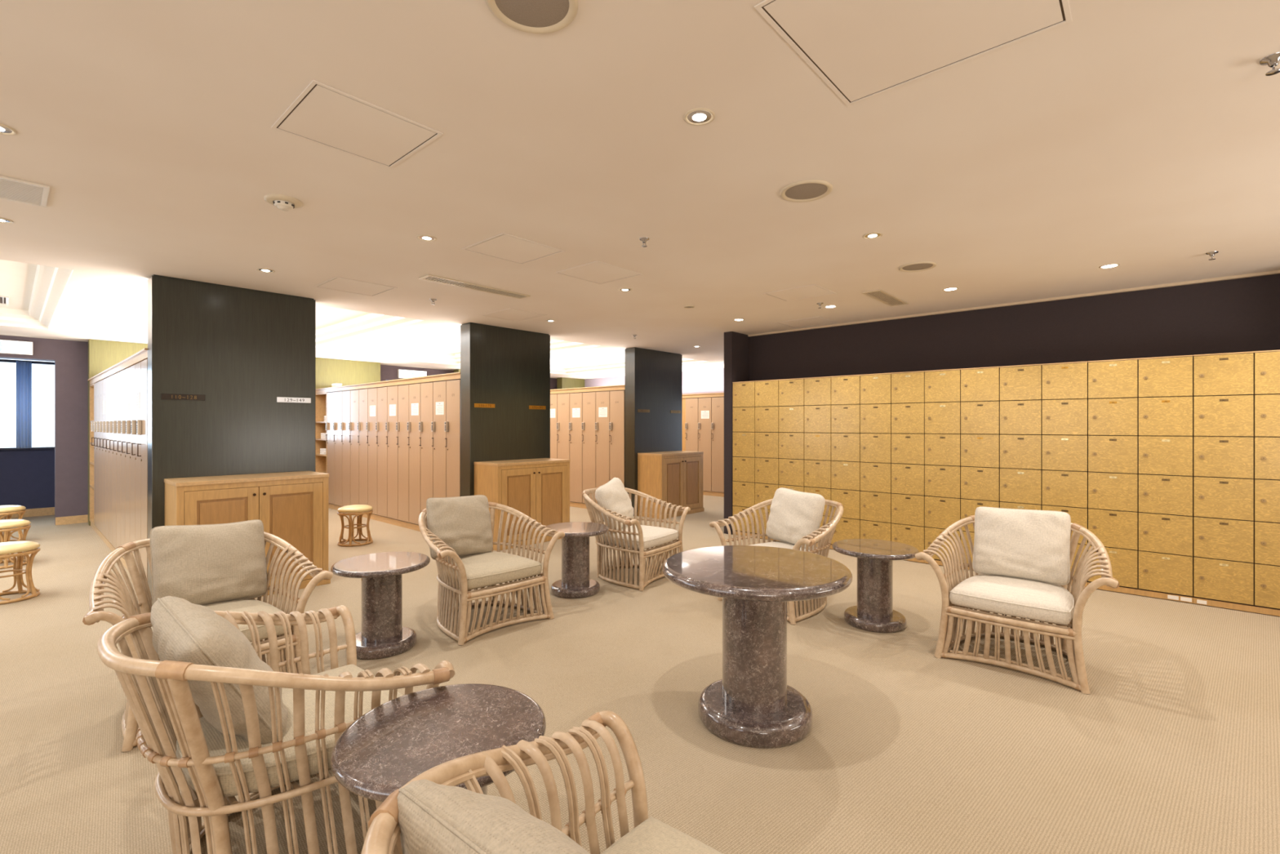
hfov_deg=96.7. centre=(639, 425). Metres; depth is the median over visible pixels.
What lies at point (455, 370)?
pillar
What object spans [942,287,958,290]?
recessed light
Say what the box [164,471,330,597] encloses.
base cabinet
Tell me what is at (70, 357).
wall
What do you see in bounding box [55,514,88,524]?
baseboard
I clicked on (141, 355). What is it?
crown molding
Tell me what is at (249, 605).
seat cushion
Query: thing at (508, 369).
pillar
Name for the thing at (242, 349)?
pillar
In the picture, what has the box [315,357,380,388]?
wall
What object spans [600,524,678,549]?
seat cushion
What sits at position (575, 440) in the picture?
locker
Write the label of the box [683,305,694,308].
ceiling speaker
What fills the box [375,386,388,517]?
locker
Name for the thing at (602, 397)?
locker
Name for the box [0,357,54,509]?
wall
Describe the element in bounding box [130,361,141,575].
locker
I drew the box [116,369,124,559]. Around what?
locker
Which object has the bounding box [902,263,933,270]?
speaker grille
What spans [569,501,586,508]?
plinth
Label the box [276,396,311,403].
number plate
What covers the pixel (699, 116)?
recessed light
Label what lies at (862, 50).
access panel
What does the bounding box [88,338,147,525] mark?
wall
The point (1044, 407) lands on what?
locker
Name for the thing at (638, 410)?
number plate
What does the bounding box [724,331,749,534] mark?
wall pier
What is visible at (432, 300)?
sprinkler
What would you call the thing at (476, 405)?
number plate
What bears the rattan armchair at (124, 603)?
on the floor
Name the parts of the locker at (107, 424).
door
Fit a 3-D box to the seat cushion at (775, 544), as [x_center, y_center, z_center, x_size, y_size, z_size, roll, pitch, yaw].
[1.113,1.016,4.479,0.633,0.132,0.587,0,0,-38]
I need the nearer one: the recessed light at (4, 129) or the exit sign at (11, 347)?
the recessed light at (4, 129)
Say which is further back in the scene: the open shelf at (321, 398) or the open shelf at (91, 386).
the open shelf at (321, 398)
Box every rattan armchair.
[82,531,333,751]
[96,604,454,853]
[360,710,723,853]
[417,501,564,644]
[582,487,690,591]
[709,498,844,624]
[915,515,1119,693]
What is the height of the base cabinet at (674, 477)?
0.970 m
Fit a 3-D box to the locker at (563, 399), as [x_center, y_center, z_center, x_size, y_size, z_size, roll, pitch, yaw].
[-1.152,0.383,10.108,0.323,1.875,0.612,0,0,42]
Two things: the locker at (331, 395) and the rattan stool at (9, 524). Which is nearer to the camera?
the rattan stool at (9, 524)
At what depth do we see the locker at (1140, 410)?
4.65 m
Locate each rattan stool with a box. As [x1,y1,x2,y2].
[0,504,26,541]
[0,519,31,568]
[0,540,39,604]
[337,504,373,546]
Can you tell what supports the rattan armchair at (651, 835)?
on the floor
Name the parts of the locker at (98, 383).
door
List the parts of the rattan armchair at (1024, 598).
post, post, rail, rail, post, post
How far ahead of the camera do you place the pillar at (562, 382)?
14.47 m
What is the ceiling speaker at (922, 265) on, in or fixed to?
attached to the ceiling
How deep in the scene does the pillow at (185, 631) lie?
1.69 m
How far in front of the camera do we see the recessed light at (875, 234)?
3.59 m
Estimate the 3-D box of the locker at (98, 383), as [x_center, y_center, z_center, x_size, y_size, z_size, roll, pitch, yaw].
[-6.655,0.383,7.381,0.323,1.875,0.612,0,0,42]
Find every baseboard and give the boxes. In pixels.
[0,506,54,519]
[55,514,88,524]
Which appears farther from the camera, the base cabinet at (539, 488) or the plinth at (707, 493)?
the plinth at (707, 493)
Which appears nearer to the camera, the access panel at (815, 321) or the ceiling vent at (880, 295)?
the ceiling vent at (880, 295)
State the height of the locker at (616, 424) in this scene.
1.875 m
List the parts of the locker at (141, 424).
handle, door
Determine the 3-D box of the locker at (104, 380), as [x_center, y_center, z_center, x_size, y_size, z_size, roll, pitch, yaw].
[-6.171,0.383,6.947,0.323,1.875,0.612,0,0,42]
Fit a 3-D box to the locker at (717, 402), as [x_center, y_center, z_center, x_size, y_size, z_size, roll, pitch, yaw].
[1.719,0.383,11.361,0.323,1.875,0.612,0,0,42]
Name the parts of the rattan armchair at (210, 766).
post, post, rail, post, post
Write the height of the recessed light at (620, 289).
0.008 m
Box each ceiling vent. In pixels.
[0,175,49,207]
[0,295,8,304]
[418,274,530,298]
[862,288,908,306]
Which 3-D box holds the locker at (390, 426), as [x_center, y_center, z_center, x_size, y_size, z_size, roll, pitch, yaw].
[-3.299,0.383,8.201,0.323,1.875,0.612,0,0,42]
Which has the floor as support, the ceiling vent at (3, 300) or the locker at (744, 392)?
the locker at (744, 392)
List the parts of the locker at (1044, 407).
door, door, door, door, door, door, door, door, door, door, door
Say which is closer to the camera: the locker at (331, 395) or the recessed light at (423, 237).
the recessed light at (423, 237)
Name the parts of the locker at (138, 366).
handle, door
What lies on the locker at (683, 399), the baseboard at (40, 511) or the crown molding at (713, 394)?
the crown molding at (713, 394)
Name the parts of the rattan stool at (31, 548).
leg, leg, leg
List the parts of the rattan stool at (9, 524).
leg, leg, leg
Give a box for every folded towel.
[320,432,326,439]
[320,448,326,454]
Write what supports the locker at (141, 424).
on the floor
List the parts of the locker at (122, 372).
door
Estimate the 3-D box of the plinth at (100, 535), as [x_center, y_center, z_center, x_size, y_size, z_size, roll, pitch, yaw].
[-5.648,1.361,6.512,4.855,0.078,0.600,0,0,42]
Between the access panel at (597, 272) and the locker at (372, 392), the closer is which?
the access panel at (597, 272)
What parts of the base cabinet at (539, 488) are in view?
door, door panel, frame, door, door panel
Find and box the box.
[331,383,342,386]
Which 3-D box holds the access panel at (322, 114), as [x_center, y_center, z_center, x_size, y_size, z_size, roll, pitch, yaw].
[-1.148,-1.198,2.314,0.474,0.004,0.488,0,0,42]
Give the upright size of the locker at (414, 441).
1.875 m
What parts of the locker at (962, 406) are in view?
door, door, door, door, door, door, door, door, door, door, door, door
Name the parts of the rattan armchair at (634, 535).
post, post, rail, post, rail, post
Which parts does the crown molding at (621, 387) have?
moulding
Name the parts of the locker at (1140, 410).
door, door, door, door, door, door, door, door, door, door, number plate, door, number plate, door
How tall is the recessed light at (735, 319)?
0.008 m
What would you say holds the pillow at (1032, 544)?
on the rattan armchair at (1024, 598)
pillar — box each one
[147,274,315,595]
[453,368,460,373]
[460,322,550,496]
[556,377,584,389]
[624,346,682,515]
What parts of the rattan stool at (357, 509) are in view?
leg, leg, leg, leg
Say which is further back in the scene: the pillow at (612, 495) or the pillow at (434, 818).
the pillow at (612, 495)
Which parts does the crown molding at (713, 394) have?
moulding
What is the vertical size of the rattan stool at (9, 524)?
0.455 m
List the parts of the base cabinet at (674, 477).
door, door panel, frame, door, door panel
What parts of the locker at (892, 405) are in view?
door, door, door, door, door, door, door, door, door, door, door, door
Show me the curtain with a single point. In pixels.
(24, 369)
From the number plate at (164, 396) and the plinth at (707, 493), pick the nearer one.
the number plate at (164, 396)
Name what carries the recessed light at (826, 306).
in the ceiling
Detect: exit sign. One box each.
[0,339,32,355]
[397,368,426,378]
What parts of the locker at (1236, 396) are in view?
door, door, door, door, door, door, number plate, number plate, number plate, number plate, number plate, door, door, door, door, door, door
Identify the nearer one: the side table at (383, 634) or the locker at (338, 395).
the side table at (383, 634)
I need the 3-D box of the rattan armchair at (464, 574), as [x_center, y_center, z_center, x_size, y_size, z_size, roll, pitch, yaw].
[-1.174,1.010,4.162,0.976,0.789,0.842,0,0,-45]
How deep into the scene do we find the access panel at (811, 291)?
5.17 m
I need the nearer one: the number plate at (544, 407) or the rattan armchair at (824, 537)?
the rattan armchair at (824, 537)
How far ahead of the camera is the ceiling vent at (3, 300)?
6.31 m
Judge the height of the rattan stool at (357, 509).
0.455 m
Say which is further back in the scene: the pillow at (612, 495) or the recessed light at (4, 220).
the pillow at (612, 495)
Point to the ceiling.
(1141, 136)
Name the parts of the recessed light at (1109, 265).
bulb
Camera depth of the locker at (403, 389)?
7.79 m
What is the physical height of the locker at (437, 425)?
1.875 m
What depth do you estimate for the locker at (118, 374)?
5.86 m
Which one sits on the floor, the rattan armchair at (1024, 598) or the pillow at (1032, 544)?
the rattan armchair at (1024, 598)
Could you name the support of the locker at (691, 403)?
on the floor
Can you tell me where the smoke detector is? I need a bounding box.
[264,194,302,210]
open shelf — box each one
[89,382,95,524]
[315,392,327,473]
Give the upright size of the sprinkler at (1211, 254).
0.048 m
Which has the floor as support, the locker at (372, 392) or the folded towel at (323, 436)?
the locker at (372, 392)
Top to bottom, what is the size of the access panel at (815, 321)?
0.004 m
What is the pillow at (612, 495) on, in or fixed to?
on the rattan armchair at (634, 535)
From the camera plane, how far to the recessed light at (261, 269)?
4.39 m
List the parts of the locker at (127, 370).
door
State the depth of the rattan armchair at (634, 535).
5.09 m
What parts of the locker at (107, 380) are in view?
door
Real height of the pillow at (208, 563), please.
0.432 m
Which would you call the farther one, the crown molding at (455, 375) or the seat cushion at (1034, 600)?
the crown molding at (455, 375)
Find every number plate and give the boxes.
[161,393,204,400]
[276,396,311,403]
[474,403,494,408]
[528,405,546,409]
[637,408,649,412]
[670,410,680,413]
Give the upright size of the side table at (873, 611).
0.542 m
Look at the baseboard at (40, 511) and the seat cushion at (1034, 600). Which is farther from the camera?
the baseboard at (40, 511)
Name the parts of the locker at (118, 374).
door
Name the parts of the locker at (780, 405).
door, door, door, door, door, door, door, door, door, door, door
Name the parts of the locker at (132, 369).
door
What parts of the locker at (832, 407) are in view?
door, door, door, door, door, door, door, door, door, door, door, door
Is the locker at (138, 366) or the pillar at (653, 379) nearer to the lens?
the locker at (138, 366)
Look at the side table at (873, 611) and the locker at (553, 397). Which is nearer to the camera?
the side table at (873, 611)
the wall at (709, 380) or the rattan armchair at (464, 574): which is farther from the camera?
the wall at (709, 380)
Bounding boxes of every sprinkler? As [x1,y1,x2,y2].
[429,298,436,304]
[639,237,648,247]
[1205,251,1218,260]
[1259,52,1279,75]
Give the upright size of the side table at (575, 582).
0.542 m
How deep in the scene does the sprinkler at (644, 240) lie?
3.65 m
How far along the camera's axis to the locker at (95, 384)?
7.42 m
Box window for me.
[0,359,54,449]
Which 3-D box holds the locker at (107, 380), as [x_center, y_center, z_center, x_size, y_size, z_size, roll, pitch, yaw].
[-5.929,0.383,6.729,0.323,1.875,0.612,0,0,42]
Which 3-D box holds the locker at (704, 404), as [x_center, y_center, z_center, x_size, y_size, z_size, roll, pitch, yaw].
[1.477,0.383,11.578,0.323,1.875,0.612,0,0,42]
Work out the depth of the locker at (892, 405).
5.96 m
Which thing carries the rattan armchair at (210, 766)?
on the floor
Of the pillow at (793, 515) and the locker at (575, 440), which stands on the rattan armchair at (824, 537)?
the pillow at (793, 515)
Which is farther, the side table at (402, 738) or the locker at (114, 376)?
the locker at (114, 376)
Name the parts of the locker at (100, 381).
door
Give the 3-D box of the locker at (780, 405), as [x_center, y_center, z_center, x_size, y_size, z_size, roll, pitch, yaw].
[1.800,0.422,6.984,0.648,1.943,0.420,0,0,42]
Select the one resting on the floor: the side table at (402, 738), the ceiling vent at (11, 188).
the side table at (402, 738)
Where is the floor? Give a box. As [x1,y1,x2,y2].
[0,494,1279,853]
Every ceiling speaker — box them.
[485,0,577,34]
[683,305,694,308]
[779,179,832,202]
[898,261,937,271]
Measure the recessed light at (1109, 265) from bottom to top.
0.008 m
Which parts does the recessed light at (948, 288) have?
bulb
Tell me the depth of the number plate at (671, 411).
9.48 m
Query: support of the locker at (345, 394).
on the floor
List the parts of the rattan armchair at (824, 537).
post, rail, post, post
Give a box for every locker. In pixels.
[90,382,97,527]
[93,381,99,530]
[96,379,102,533]
[98,378,105,536]
[102,377,109,541]
[105,375,112,545]
[108,373,116,549]
[112,371,120,547]
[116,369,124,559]
[120,367,129,543]
[125,364,135,560]
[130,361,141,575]
[136,359,147,581]
[325,391,334,504]
[333,391,342,506]
[340,390,350,506]
[348,389,359,505]
[357,388,368,511]
[366,386,378,514]
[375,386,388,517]
[385,385,398,519]
[395,383,410,522]
[407,382,422,524]
[418,381,434,511]
[431,380,447,497]
[444,378,460,497]
[550,393,558,458]
[556,392,570,459]
[568,391,582,502]
[581,391,596,503]
[595,391,609,503]
[608,390,624,485]
[682,398,685,450]
[684,397,698,451]
[697,396,711,491]
[711,396,724,493]
[732,380,756,536]
[755,377,804,541]
[804,374,860,549]
[860,370,925,562]
[924,366,999,570]
[999,360,1088,586]
[1088,355,1193,603]
[1192,349,1279,616]
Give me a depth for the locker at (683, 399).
11.75 m
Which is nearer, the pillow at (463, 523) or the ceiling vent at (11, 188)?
the ceiling vent at (11, 188)
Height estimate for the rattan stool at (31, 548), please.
0.455 m
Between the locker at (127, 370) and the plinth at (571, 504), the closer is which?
the locker at (127, 370)
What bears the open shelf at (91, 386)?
on the floor
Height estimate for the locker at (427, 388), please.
1.875 m
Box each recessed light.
[0,123,17,135]
[0,217,13,223]
[256,267,275,272]
[417,234,436,241]
[618,288,631,291]
[684,107,715,125]
[733,318,744,320]
[824,305,836,307]
[862,231,883,239]
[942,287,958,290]
[1098,263,1119,268]
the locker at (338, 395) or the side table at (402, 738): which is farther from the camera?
the locker at (338, 395)
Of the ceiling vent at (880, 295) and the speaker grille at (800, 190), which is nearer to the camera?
the speaker grille at (800, 190)
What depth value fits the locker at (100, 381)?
6.97 m
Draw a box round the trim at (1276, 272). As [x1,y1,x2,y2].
[747,270,1279,336]
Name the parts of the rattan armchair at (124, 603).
post, post, rail, rail, post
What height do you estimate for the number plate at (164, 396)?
0.047 m
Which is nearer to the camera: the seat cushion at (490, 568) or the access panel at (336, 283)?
the seat cushion at (490, 568)
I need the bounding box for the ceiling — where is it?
[0,0,1279,378]
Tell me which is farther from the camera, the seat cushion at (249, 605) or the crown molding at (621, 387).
the crown molding at (621, 387)
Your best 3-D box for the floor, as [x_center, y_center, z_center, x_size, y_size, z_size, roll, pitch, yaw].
[-0.941,1.425,5.614,17.300,0.050,13.500,0,0,42]
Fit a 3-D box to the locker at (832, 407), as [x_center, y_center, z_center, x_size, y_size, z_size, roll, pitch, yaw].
[2.283,0.422,6.550,0.648,1.943,0.420,0,0,42]
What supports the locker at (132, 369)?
on the floor
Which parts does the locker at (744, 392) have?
door, door, door, door, door, door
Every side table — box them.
[330,551,430,659]
[330,683,546,801]
[546,521,608,598]
[831,538,919,632]
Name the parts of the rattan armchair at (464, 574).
post, post, rail, post, rail, post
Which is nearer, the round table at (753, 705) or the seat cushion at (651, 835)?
the seat cushion at (651, 835)
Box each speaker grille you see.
[494,0,568,27]
[785,182,827,199]
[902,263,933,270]
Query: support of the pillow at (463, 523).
on the rattan armchair at (464, 574)
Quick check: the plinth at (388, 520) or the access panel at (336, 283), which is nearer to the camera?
the access panel at (336, 283)
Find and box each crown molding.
[87,347,147,385]
[315,372,460,393]
[550,384,624,394]
[682,392,724,398]
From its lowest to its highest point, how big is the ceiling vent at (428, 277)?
0.010 m
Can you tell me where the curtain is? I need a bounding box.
[16,360,31,448]
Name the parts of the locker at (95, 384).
door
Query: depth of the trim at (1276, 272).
5.38 m
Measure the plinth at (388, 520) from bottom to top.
0.078 m
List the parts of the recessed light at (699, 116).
bulb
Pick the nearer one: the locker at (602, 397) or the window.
the window
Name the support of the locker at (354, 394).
on the floor
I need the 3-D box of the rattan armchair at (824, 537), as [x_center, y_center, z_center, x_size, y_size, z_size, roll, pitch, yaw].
[1.174,1.010,4.526,0.842,0.789,0.976,0,0,-38]
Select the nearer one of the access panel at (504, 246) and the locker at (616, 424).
the access panel at (504, 246)
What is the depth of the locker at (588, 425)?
9.47 m
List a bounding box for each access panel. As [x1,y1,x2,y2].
[271,80,443,168]
[315,276,397,296]
[461,232,564,264]
[481,307,546,321]
[555,260,642,284]
[754,0,1072,106]
[763,284,836,301]
[776,316,837,328]
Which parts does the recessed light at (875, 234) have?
bulb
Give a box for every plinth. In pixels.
[89,520,128,571]
[328,502,420,531]
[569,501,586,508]
[702,490,724,497]
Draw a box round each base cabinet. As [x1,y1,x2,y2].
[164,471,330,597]
[473,457,570,551]
[636,450,704,519]
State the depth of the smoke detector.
3.01 m
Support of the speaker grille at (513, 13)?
attached to the ceiling speaker at (531, 16)
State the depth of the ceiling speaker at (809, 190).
2.90 m
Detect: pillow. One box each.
[149,519,267,605]
[150,595,288,742]
[396,778,590,853]
[426,494,493,559]
[595,477,633,532]
[765,487,825,549]
[972,506,1071,585]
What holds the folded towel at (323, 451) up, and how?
on the open shelf at (321, 398)
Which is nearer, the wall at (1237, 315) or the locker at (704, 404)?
the wall at (1237, 315)
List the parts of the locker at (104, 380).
door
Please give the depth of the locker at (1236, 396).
4.29 m
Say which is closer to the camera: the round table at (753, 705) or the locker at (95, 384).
the round table at (753, 705)
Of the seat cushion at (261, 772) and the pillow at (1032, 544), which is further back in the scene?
the pillow at (1032, 544)
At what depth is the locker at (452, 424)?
6.91 m
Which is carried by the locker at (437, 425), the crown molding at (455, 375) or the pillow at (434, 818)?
the crown molding at (455, 375)
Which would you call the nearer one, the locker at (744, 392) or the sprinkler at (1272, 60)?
the sprinkler at (1272, 60)
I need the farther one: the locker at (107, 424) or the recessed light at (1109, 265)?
the locker at (107, 424)
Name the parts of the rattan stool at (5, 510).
leg, leg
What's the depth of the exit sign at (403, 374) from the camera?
11.72 m
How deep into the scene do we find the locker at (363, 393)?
8.64 m
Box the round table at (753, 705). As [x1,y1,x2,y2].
[662,545,852,748]
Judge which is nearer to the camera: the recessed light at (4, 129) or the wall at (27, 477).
the recessed light at (4, 129)
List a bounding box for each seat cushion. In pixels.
[151,598,291,642]
[176,663,401,796]
[448,551,542,589]
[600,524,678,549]
[601,816,723,853]
[750,541,817,553]
[949,573,1074,625]
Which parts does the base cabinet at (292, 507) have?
door, door panel, frame, door, door panel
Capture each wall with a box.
[0,334,556,524]
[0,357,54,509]
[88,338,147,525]
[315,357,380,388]
[584,368,724,394]
[749,273,1279,381]
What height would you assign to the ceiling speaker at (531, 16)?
0.012 m
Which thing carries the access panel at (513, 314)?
attached to the ceiling
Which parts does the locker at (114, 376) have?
door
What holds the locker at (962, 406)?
on the floor

